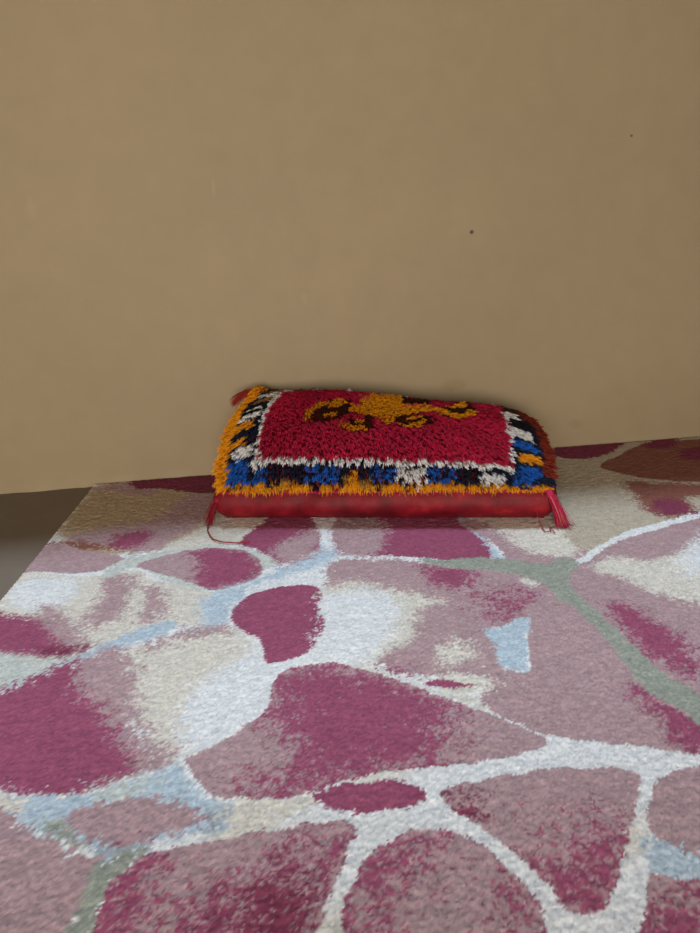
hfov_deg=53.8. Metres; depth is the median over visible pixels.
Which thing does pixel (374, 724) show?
rug
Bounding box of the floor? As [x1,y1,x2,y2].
[0,487,91,599]
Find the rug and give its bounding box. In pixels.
[0,437,699,932]
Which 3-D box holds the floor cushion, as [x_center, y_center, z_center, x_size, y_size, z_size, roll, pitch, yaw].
[0.051,-0.031,1.083,0.543,0.166,0.334,-2,19,2]
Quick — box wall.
[0,0,699,493]
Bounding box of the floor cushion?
[203,386,575,543]
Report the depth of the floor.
1.09 m
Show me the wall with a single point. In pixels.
(203, 203)

